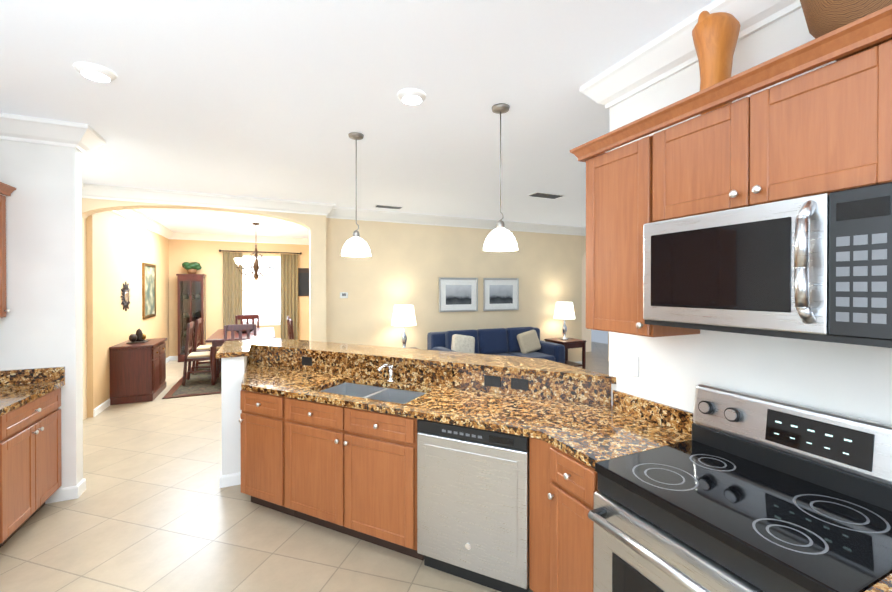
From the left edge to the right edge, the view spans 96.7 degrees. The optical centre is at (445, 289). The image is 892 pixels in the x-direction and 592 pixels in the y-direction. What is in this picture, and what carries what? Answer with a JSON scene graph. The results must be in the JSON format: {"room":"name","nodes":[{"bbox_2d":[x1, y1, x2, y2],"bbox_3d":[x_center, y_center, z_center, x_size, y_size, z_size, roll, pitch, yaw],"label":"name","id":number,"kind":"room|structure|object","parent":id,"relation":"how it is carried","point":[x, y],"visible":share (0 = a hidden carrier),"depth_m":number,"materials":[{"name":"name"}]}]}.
{"room":"kitchen","nodes":[
{"label":"kitchen","id":0,"kind":"room"},
{"bbox_2d":[0,140,82,487],"bbox_3d":[-3.197,0.180,2.943,0.730,2.840,0.120,0,0,-24],"label":"wall","id":1,"kind":"structure","parent":0,"point":[41,324],"depth_m":2.97,"materials":[{"name":"beige paint"}]},
{"bbox_2d":[0,113,99,151],"bbox_3d":[-3.039,-1.167,2.876,0.729,0.165,0.119,0,0,-24],"label":"crown molding","id":2,"kind":"structure","parent":1,"relation":"attached to","point":[82,137],"depth_m":2.91,"materials":[{"name":"white paint"}]},
{"bbox_2d":[45,483,80,503],"bbox_3d":[-3.163,1.553,2.893,0.744,0.095,0.014,0,0,-24],"label":"baseboard","id":3,"kind":"structure","parent":1,"relation":"attached to","point":[68,493],"depth_m":3.01,"materials":[{"name":"white paint"}]},
{"bbox_2d":[79,478,85,492],"bbox_3d":[-3.204,1.552,3.021,0.714,0.095,0.014,0,0,-24],"label":"baseboard","id":4,"kind":"structure","parent":1,"relation":"attached to","point":[83,482],"depth_m":3.13,"materials":[{"name":"white paint"}]},
{"bbox_2d":[81,136,105,153],"bbox_3d":[-3.131,-1.168,3.079,0.729,0.165,0.149,0,0,-24],"label":"crown molding","id":5,"kind":"structure","parent":1,"relation":"attached to","point":[102,141],"depth_m":3.24,"materials":[{"name":"white paint"}]},
{"bbox_2d":[86,211,168,417],"bbox_3d":[-5.389,0.158,6.874,0.210,2.840,4.350,0,0,-24],"label":"wall","id":6,"kind":"structure","parent":0,"point":[120,249],"depth_m":5.65,"materials":[{"name":"beige paint"}]},
{"bbox_2d":[120,282,130,310],"bbox_3d":[-4.892,0.102,6.061,0.023,0.458,0.458,0,0,-24],"label":"round wall decor","id":7,"kind":"object","parent":6,"relation":"attached to","point":[125,296],"visible":1,"depth_m":6.04,"materials":[{"name":"metal"}]},
{"bbox_2d":[93,356,169,416],"bbox_3d":[-5.256,1.530,6.860,0.014,0.095,4.200,0,0,-24],"label":"baseboard","id":8,"kind":"structure","parent":6,"relation":"attached to","point":[104,405],"depth_m":5.18,"materials":[{"name":"white paint"}]},
{"bbox_2d":[112,209,173,238],"bbox_3d":[-5.208,-1.190,6.866,0.119,0.165,4.200,0,0,-24],"label":"crown molding","id":9,"kind":"structure","parent":6,"relation":"attached to","point":[140,218],"depth_m":6.85,"materials":[{"name":"white paint"}]},
{"bbox_2d":[142,263,155,318],"bbox_3d":[-5.432,0.015,7.266,0.030,0.980,0.800,0,0,-24],"label":"framed picture","id":10,"kind":"object","parent":6,"relation":"attached to","point":[149,290],"visible":1,"depth_m":7.20,"materials":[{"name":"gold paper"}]},
{"bbox_2d":[82,198,325,419],"bbox_3d":[-3.131,0.166,5.398,2.870,2.840,0.200,0,0,-24],"label":"wall","id":11,"kind":"structure","parent":0,"point":[315,225],"depth_m":5.75,"materials":[{"name":"beige paint"}]},
{"bbox_2d":[82,183,335,215],"bbox_3d":[-3.016,-1.181,5.278,2.989,0.165,0.139,0,0,-24],"label":"crown molding","id":12,"kind":"structure","parent":11,"relation":"attached to","point":[91,191],"depth_m":5.18,"materials":[{"name":"white paint"}]},
{"bbox_2d":[220,356,246,487],"bbox_3d":[-0.579,1.074,3.123,2.214,1.050,2.623,0,0,-24],"label":"wall","id":13,"kind":"structure","parent":0,"point":[232,371],"depth_m":3.24,"materials":[{"name":"beige paint"}]},
{"bbox_2d":[302,357,311,365],"bbox_3d":[-1.190,0.611,3.390,0.116,0.072,0.007,0,0,26],"label":"electrical outlet","id":14,"kind":"object","parent":13,"relation":"attached to","point":[307,361],"visible":1,"depth_m":3.38,"materials":[{"name":"black plastic"}]},
{"bbox_2d":[216,336,615,383],"bbox_3d":[-0.649,0.526,3.248,2.232,0.040,3.048,0,0,-24],"label":"bar","id":15,"kind":"object","parent":13,"relation":"on","point":[539,367],"visible":1,"depth_m":3.02,"materials":[{"name":"brown stone"}]},
{"bbox_2d":[484,375,500,386],"bbox_3d":[0.312,0.616,2.667,0.116,0.072,0.007,0,0,26],"label":"electrical outlet","id":16,"kind":"object","parent":13,"relation":"attached to","point":[493,381],"visible":1,"depth_m":2.67,"materials":[{"name":"black plastic"}]},
{"bbox_2d":[511,378,527,390],"bbox_3d":[0.480,0.616,2.586,0.116,0.072,0.007,0,0,26],"label":"electrical outlet","id":17,"kind":"object","parent":13,"relation":"attached to","point":[519,384],"visible":1,"depth_m":2.58,"materials":[{"name":"black plastic"}]},
{"bbox_2d":[169,239,308,355],"bbox_3d":[-4.612,0.142,9.529,3.390,2.840,0.150,0,0,-24],"label":"wall","id":18,"kind":"structure","parent":0,"point":[207,256],"depth_m":9.11,"materials":[{"name":"beige paint"}]},
{"bbox_2d":[170,356,177,360],"bbox_3d":[-4.647,1.515,9.431,3.180,0.095,0.014,0,0,-24],"label":"baseboard","id":19,"kind":"structure","parent":18,"relation":"attached to","point":[171,357],"depth_m":8.79,"materials":[{"name":"white paint"}]},
{"bbox_2d":[174,232,308,244],"bbox_3d":[-4.626,-1.204,9.368,3.000,0.165,0.119,0,0,-24],"label":"crown molding","id":20,"kind":"structure","parent":18,"relation":"attached to","point":[177,235],"depth_m":9.26,"materials":[{"name":"white paint"}]},
{"bbox_2d":[219,249,301,254],"bbox_3d":[-4.396,-0.897,9.469,1.797,0.060,0.123,0,0,-24],"label":"rail","id":21,"kind":"object","parent":18,"relation":"attached to","point":[220,250],"visible":1,"depth_m":9.42,"materials":[{"name":"brown metal"}]},
{"bbox_2d":[223,252,242,328],"bbox_3d":[-4.939,0.329,9.197,0.400,2.390,0.068,0,0,-24],"label":"curtain","id":22,"kind":"object","parent":21,"relation":"hanging from","point":[232,291],"visible":0.71,"depth_m":9.19,"materials":[{"name":"beige fabric"}]},
{"bbox_2d":[281,254,297,339],"bbox_3d":[-3.828,0.326,9.699,0.400,2.390,0.068,0,0,-24],"label":"curtain","id":23,"kind":"object","parent":21,"relation":"hanging from","point":[289,285],"visible":0.73,"depth_m":9.69,"materials":[{"name":"beige fabric"}]},
{"bbox_2d":[243,256,280,325],"bbox_3d":[-4.426,0.027,9.541,1.120,1.670,0.120,0,0,-24],"label":"dining room window","id":24,"kind":"structure","parent":18,"relation":"in","point":[262,297],"depth_m":9.59,"materials":[{"name":"white glass"}]},
{"bbox_2d":[298,268,308,295],"bbox_3d":[-3.526,-0.190,9.916,0.350,0.700,0.031,0,0,-24],"label":"picture","id":25,"kind":"object","parent":18,"relation":"attached to","point":[303,281],"visible":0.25,"depth_m":9.89},
{"bbox_2d":[0,341,608,591],"bbox_3d":[0.745,1.618,5.072,12.200,0.060,15.200,0,0,-24],"label":"floor","id":26,"kind":"structure","parent":0,"point":[154,507],"depth_m":2.60,"materials":[{"name":"tile"}]},
{"bbox_2d":[0,411,11,547],"bbox_3d":[-2.738,1.170,1.867,0.626,0.872,0.830,0,0,-24],"label":"base cabinet","id":27,"kind":"object","parent":26,"relation":"on","point":[6,419],"depth_m":2.36,"materials":[{"name":"brown wood"}]},
{"bbox_2d":[0,367,64,415],"bbox_3d":[-2.884,0.658,2.180,0.665,0.140,1.527,0,0,-24],"label":"countertop","id":28,"kind":"structure","parent":27,"relation":"on","point":[19,387],"depth_m":2.86,"materials":[{"name":"brown stone"}]},
{"bbox_2d":[12,387,61,535],"bbox_3d":[-3.022,1.166,2.496,0.626,0.872,0.834,0,0,-24],"label":"base cabinet","id":29,"kind":"object","parent":26,"relation":"on","point":[30,460],"depth_m":2.66,"materials":[{"name":"brown wood"}]},
{"bbox_2d":[109,338,166,404],"bbox_3d":[-4.559,1.183,5.927,0.509,0.800,0.880,0,0,-24],"label":"buffet","id":30,"kind":"object","parent":26,"relation":"on","point":[137,372],"visible":0.96,"depth_m":5.58,"materials":[{"name":"brown wood"}]},
{"bbox_2d":[126,329,149,343],"bbox_3d":[-4.588,0.679,5.917,0.220,0.203,0.300,0,0,-24],"label":"decor","id":31,"kind":"object","parent":30,"relation":"on","point":[139,337],"visible":1,"depth_m":5.90,"materials":[{"name":"gold metal"}]},
{"bbox_2d":[176,274,205,361],"bbox_3d":[-5.630,0.612,8.784,0.520,1.910,0.345,0,0,-24],"label":"china cabinet","id":32,"kind":"object","parent":26,"relation":"on","point":[191,298],"visible":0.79,"depth_m":8.64,"materials":[{"name":"brown wood"}]},
{"bbox_2d":[182,262,201,273],"bbox_3d":[-5.630,-0.480,8.786,0.374,0.270,0.268,0,0,-24],"label":"plant","id":33,"kind":"object","parent":32,"relation":"on","point":[192,267],"visible":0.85,"depth_m":8.71,"materials":[{"name":"plant"}]},
{"bbox_2d":[162,363,220,398],"bbox_3d":[-3.792,1.567,7.466,2.000,0.011,2.900,0,0,-24],"label":"dining rug","id":34,"kind":"object","parent":26,"relation":"on","point":[197,384],"visible":0.25,"depth_m":6.43,"materials":[{"name":"brown fabric"}]},
{"bbox_2d":[182,321,219,384],"bbox_3d":[-4.186,1.058,6.792,0.490,1.015,0.460,0,0,-24],"label":"dining chair","id":35,"kind":"object","parent":34,"relation":"on","point":[196,356],"visible":0.77,"depth_m":6.63,"materials":[{"name":"brown wood"}]},
{"bbox_2d":[192,318,220,373],"bbox_3d":[-4.556,1.054,7.612,0.490,1.015,0.460,0,0,-24],"label":"dining chair","id":36,"kind":"object","parent":34,"relation":"on","point":[198,347],"visible":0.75,"depth_m":7.42,"materials":[{"name":"brown wood"}]},
{"bbox_2d":[224,324,255,341],"bbox_3d":[-3.350,1.060,6.483,0.460,1.015,0.490,0,0,-24],"label":"dining chair","id":37,"kind":"object","parent":34,"relation":"on","point":[240,328],"visible":0.29,"depth_m":6.32,"materials":[{"name":"brown wood"}]},
{"bbox_2d":[206,327,275,384],"bbox_3d":[-3.792,1.185,7.464,1.040,0.752,1.840,0,0,-24],"label":"dining table","id":38,"kind":"object","parent":34,"relation":"on","point":[216,338],"visible":0.4,"depth_m":6.68,"materials":[{"name":"brown wood"}]},
{"bbox_2d":[235,314,258,327],"bbox_3d":[-4.235,1.049,8.443,0.460,1.015,0.490,0,0,-24],"label":"dining chair","id":39,"kind":"object","parent":34,"relation":"on","point":[246,317],"visible":0.21,"depth_m":8.58,"materials":[{"name":"brown wood"}]},
{"bbox_2d":[287,316,290,338],"bbox_3d":[-3.399,1.051,8.135,0.490,1.015,0.460,0,0,-24],"label":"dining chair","id":40,"kind":"object","parent":34,"relation":"on","point":[288,317],"visible":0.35,"depth_m":8.00,"materials":[{"name":"brown wood"}]},
{"bbox_2d":[239,390,290,514],"bbox_3d":[-1.153,1.163,3.053,0.518,0.872,0.586,0,0,26],"label":"base cabinet","id":41,"kind":"object","parent":26,"relation":"on","point":[265,421],"depth_m":2.79,"materials":[{"name":"brown wood"}]},
{"bbox_2d":[289,319,293,338],"bbox_3d":[-3.029,1.055,7.314,0.490,1.015,0.460,0,0,-24],"label":"dining chair","id":42,"kind":"object","parent":26,"relation":"on","point":[291,329],"visible":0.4,"depth_m":7.17,"materials":[{"name":"brown wood"}]},
{"bbox_2d":[291,398,423,559],"bbox_3d":[-0.549,1.164,2.762,1.108,0.872,0.586,0,0,26],"label":"base cabinet","id":43,"kind":"object","parent":26,"relation":"on","point":[349,471],"depth_m":2.45,"materials":[{"name":"brown wood"}]},
{"bbox_2d":[241,349,693,468],"bbox_3d":[-0.340,0.638,2.807,2.031,0.173,2.985,0,0,-24],"label":"countertop","id":44,"kind":"structure","parent":43,"relation":"on","point":[586,422],"depth_m":2.39,"materials":[{"name":"brown stone"}]},
{"bbox_2d":[320,383,424,403],"bbox_3d":[-0.515,0.816,2.741,0.820,0.178,0.440,0,0,26],"label":"sink","id":45,"kind":"object","parent":44,"relation":"in","point":[380,393],"visible":0.12,"depth_m":2.90,"materials":[{"name":"metal"}]},
{"bbox_2d":[378,364,394,381],"bbox_3d":[-0.437,0.612,2.902,0.060,0.146,0.190,0,0,26],"label":"faucet","id":46,"kind":"object","parent":44,"relation":"on","point":[391,369],"visible":1,"depth_m":2.94,"materials":[{"name":"silver metal"}]},
{"bbox_2d":[417,419,528,591],"bbox_3d":[0.245,1.168,2.372,0.632,0.871,0.590,0,0,26],"label":"dishwasher","id":47,"kind":"object","parent":26,"relation":"on","point":[472,504],"visible":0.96,"depth_m":2.10,"materials":[{"name":"silver metal"}]},
{"bbox_2d":[427,327,564,363],"bbox_3d":[0.867,1.127,6.742,2.200,0.903,0.970,0,0,-24],"label":"sofa","id":48,"kind":"object","parent":26,"relation":"on","point":[521,342],"visible":0.48,"depth_m":6.75,"materials":[{"name":"blue fabric"}]},
{"bbox_2d":[529,437,598,591],"bbox_3d":[0.768,1.169,1.913,0.616,0.873,0.434,0,0,-24],"label":"base cabinet","id":49,"kind":"object","parent":26,"relation":"on","point":[563,487],"visible":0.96,"depth_m":1.80,"materials":[{"name":"brown wood"}]},
{"bbox_2d":[544,337,585,368],"bbox_3d":[2.277,1.263,7.582,0.550,0.620,0.550,0,0,-24],"label":"end table","id":50,"kind":"object","parent":26,"relation":"on","point":[569,343],"visible":0.58,"depth_m":7.44,"materials":[{"name":"brown wood"}]},
{"bbox_2d":[554,302,574,339],"bbox_3d":[2.268,0.594,7.597,0.400,0.715,0.400,0,0,-24],"label":"lamp","id":51,"kind":"object","parent":50,"relation":"on","point":[564,310],"visible":1,"depth_m":7.46,"materials":[{"name":"fabric"}]},
{"bbox_2d":[588,384,891,591],"bbox_3d":[1.016,1.022,1.362,0.746,1.173,0.762,0,0,-24],"label":"range","id":52,"kind":"object","parent":26,"relation":"on","point":[741,492],"visible":0.98,"depth_m":1.33,"materials":[{"name":"silver metal"}]},
{"bbox_3d":[1.362,1.177,0.598,0.616,0.873,0.909,0,0,-24],"label":"cabinet","id":53,"kind":"object","parent":26,"relation":"on","visible":0},
{"bbox_2d":[864,574,891,591],"bbox_3d":[1.411,0.667,0.617,0.642,0.140,0.912,0,0,-24],"label":"countertop","id":54,"kind":"structure","parent":53,"relation":"on","point":[884,585],"depth_m":0.93,"materials":[{"name":"brown stone"}]},
{"bbox_3d":[-0.649,1.271,6.261,0.550,0.620,0.550,0,0,-24],"label":"end table","id":55,"kind":"object","parent":26,"relation":"on","visible":0},
{"bbox_2d":[391,305,415,347],"bbox_3d":[-0.666,0.601,6.272,0.400,0.715,0.400,0,0,-24],"label":"lamp","id":56,"kind":"object","parent":55,"relation":"on","point":[403,315],"visible":0.83,"depth_m":6.13,"materials":[{"name":"fabric"}]},
{"bbox_2d":[0,0,714,237],"bbox_3d":[0.745,-1.282,5.055,12.200,0.060,15.200,0,0,-24],"label":"ceiling","id":57,"kind":"structure","parent":0,"point":[276,99],"depth_m":2.51,"materials":[{"name":"paint"}]},
{"bbox_2d":[74,62,116,81],"bbox_3d":[-1.981,-1.221,2.243,0.184,0.030,0.184,0,0,-24],"label":"recessed light","id":58,"kind":"object","parent":57,"relation":"in","point":[91,71],"visible":0.98,"depth_m":2.21,"materials":[{"name":"white glass"}]},
{"bbox_2d":[234,223,276,280],"bbox_3d":[-3.610,-0.716,7.535,0.732,1.099,0.745,0,0,-24],"label":"chandelier","id":59,"kind":"object","parent":57,"relation":"hanging from","point":[256,262],"visible":1,"depth_m":7.50,"materials":[{"name":"brown metal"}]},
{"bbox_2d":[341,132,370,256],"bbox_3d":[-0.721,-0.757,3.183,0.236,0.967,0.236,0,0,-24],"label":"pendant light","id":60,"kind":"object","parent":57,"relation":"hanging from","point":[356,245],"visible":1,"depth_m":3.13,"materials":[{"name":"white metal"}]},
{"bbox_2d":[374,204,402,208],"bbox_3d":[-0.866,-1.248,5.974,0.420,0.017,0.160,0,0,-24],"label":"ceiling vent","id":61,"kind":"object","parent":57,"relation":"in","point":[387,206],"visible":1,"depth_m":5.94,"materials":[{"name":"grey metal"}]},
{"bbox_2d":[397,88,425,104],"bbox_3d":[-0.218,-1.222,2.527,0.184,0.030,0.184,0,0,-24],"label":"recessed light","id":62,"kind":"object","parent":57,"relation":"in","point":[410,96],"visible":1,"depth_m":2.49,"materials":[{"name":"white glass"}]},
{"bbox_2d":[483,103,517,251],"bbox_3d":[0.371,-0.754,2.694,0.236,0.967,0.236,0,0,-24],"label":"pendant light","id":63,"kind":"object","parent":57,"relation":"hanging from","point":[500,238],"visible":1,"depth_m":2.64,"materials":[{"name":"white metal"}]},
{"bbox_2d":[527,192,563,198],"bbox_3d":[1.321,-1.244,5.238,0.450,0.017,0.200,0,0,-24],"label":"ceiling vent","id":64,"kind":"object","parent":57,"relation":"in","point":[545,195],"visible":1,"depth_m":5.20,"materials":[{"name":"grey metal"}]},
{"bbox_2d":[326,218,608,361],"bbox_3d":[1.140,0.154,7.518,6.660,2.840,0.150,0,0,-24],"label":"wall","id":65,"kind":"structure","parent":0,"point":[406,264],"depth_m":6.81,"materials":[{"name":"beige paint"}]},
{"bbox_2d":[340,292,347,297],"bbox_3d":[-1.593,0.086,6.183,0.120,0.090,0.029,0,0,-24],"label":"thermostat","id":66,"kind":"object","parent":65,"relation":"attached to","point":[343,294],"visible":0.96,"depth_m":6.17,"materials":[{"name":"white plastic"}]},
{"bbox_2d":[326,207,585,235],"bbox_3d":[1.195,-1.193,7.387,6.660,0.165,0.120,0,0,-24],"label":"crown molding","id":67,"kind":"structure","parent":65,"relation":"attached to","point":[341,213],"depth_m":6.85,"materials":[{"name":"white paint"}]},
{"bbox_2d":[439,277,477,311],"bbox_3d":[0.225,0.087,7.004,0.760,0.600,0.030,0,0,-24],"label":"picture","id":68,"kind":"object","parent":65,"relation":"attached to","point":[458,294],"visible":0.96,"depth_m":7.00,"materials":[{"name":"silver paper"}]},
{"bbox_2d":[483,278,518,310],"bbox_3d":[1.027,0.085,7.366,0.760,0.600,0.030,0,0,-24],"label":"picture","id":69,"kind":"object","parent":65,"relation":"attached to","point":[499,294],"visible":0.94,"depth_m":7.36,"materials":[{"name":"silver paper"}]},
{"bbox_2d":[582,252,590,351],"bbox_3d":[2.884,0.145,9.074,2.200,2.840,1.250,0,0,-24],"label":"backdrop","id":70,"kind":"structure","parent":0,"point":[586,334],"depth_m":9.91,"materials":[{"name":"beige paint"}]},
{"bbox_2d":[609,8,891,424],"bbox_3d":[2.068,0.196,0.092,0.120,2.840,5.050,0,0,-24],"label":"wall","id":71,"kind":"structure","parent":0,"point":[853,380],"depth_m":1.67,"materials":[{"name":"beige paint"}]},
{"bbox_2d":[626,354,638,376],"bbox_3d":[1.038,0.422,2.212,0.010,0.115,0.080,0,0,-24],"label":"switch plate","id":72,"kind":"object","parent":71,"relation":"attached to","point":[632,365],"visible":1,"depth_m":2.21,"materials":[{"name":"white plastic"}]},
{"bbox_2d":[578,128,699,336],"bbox_3d":[0.956,-0.234,1.963,0.336,0.880,0.392,0,0,-24],"label":"upper cabinet","id":73,"kind":"object","parent":71,"relation":"attached to","point":[617,180],"depth_m":1.87,"materials":[{"name":"brown wood"}]},
{"bbox_2d":[580,0,801,109],"bbox_3d":[1.935,-1.151,0.089,0.119,0.165,5.169,0,0,-24],"label":"crown molding","id":74,"kind":"structure","parent":71,"relation":"attached to","point":[668,53],"depth_m":1.94,"materials":[{"name":"white paint"}]},
{"bbox_2d":[650,28,891,222],"bbox_3d":[1.194,-0.479,1.434,0.336,0.385,0.762,0,0,-24],"label":"upper cabinet","id":75,"kind":"object","parent":71,"relation":"attached to","point":[825,129],"depth_m":1.27,"materials":[{"name":"brown wood"}]},
{"bbox_2d":[692,11,740,114],"bbox_3d":[1.101,-0.896,1.619,0.208,0.442,0.146,0,0,-24],"label":"vase","id":76,"kind":"object","parent":75,"relation":"on","point":[715,36],"visible":0.79,"depth_m":1.57,"materials":[{"name":"brown wood"}]},
{"bbox_2d":[643,182,891,347],"bbox_3d":[1.141,-0.065,1.413,0.447,0.428,0.756,0,0,-24],"label":"microwave","id":77,"kind":"object","parent":75,"relation":"attached to","point":[818,267],"visible":1,"depth_m":1.23,"materials":[{"name":"silver metal"}]},
{"bbox_2d":[800,0,891,60],"bbox_3d":[1.280,-0.887,1.162,0.400,0.428,0.400,0,0,-24],"label":"decorative basket","id":78,"kind":"object","parent":75,"relation":"on","point":[823,17],"visible":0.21,"depth_m":1.16,"materials":[{"name":"wicker"}]},
{"bbox_3d":[-2.518,0.194,0.408,0.120,2.840,9.400,0,0,-24],"label":"wall","id":79,"kind":"structure","parent":0,"visible":0},
{"bbox_2d":[0,182,15,317],"bbox_3d":[-3.080,-0.267,2.303,0.388,0.942,1.122,0,0,-24],"label":"upper cabinet","id":80,"kind":"object","parent":79,"relation":"attached to","point":[6,190],"visible":1,"depth_m":2.83,"materials":[{"name":"brown wood"}]}
]}

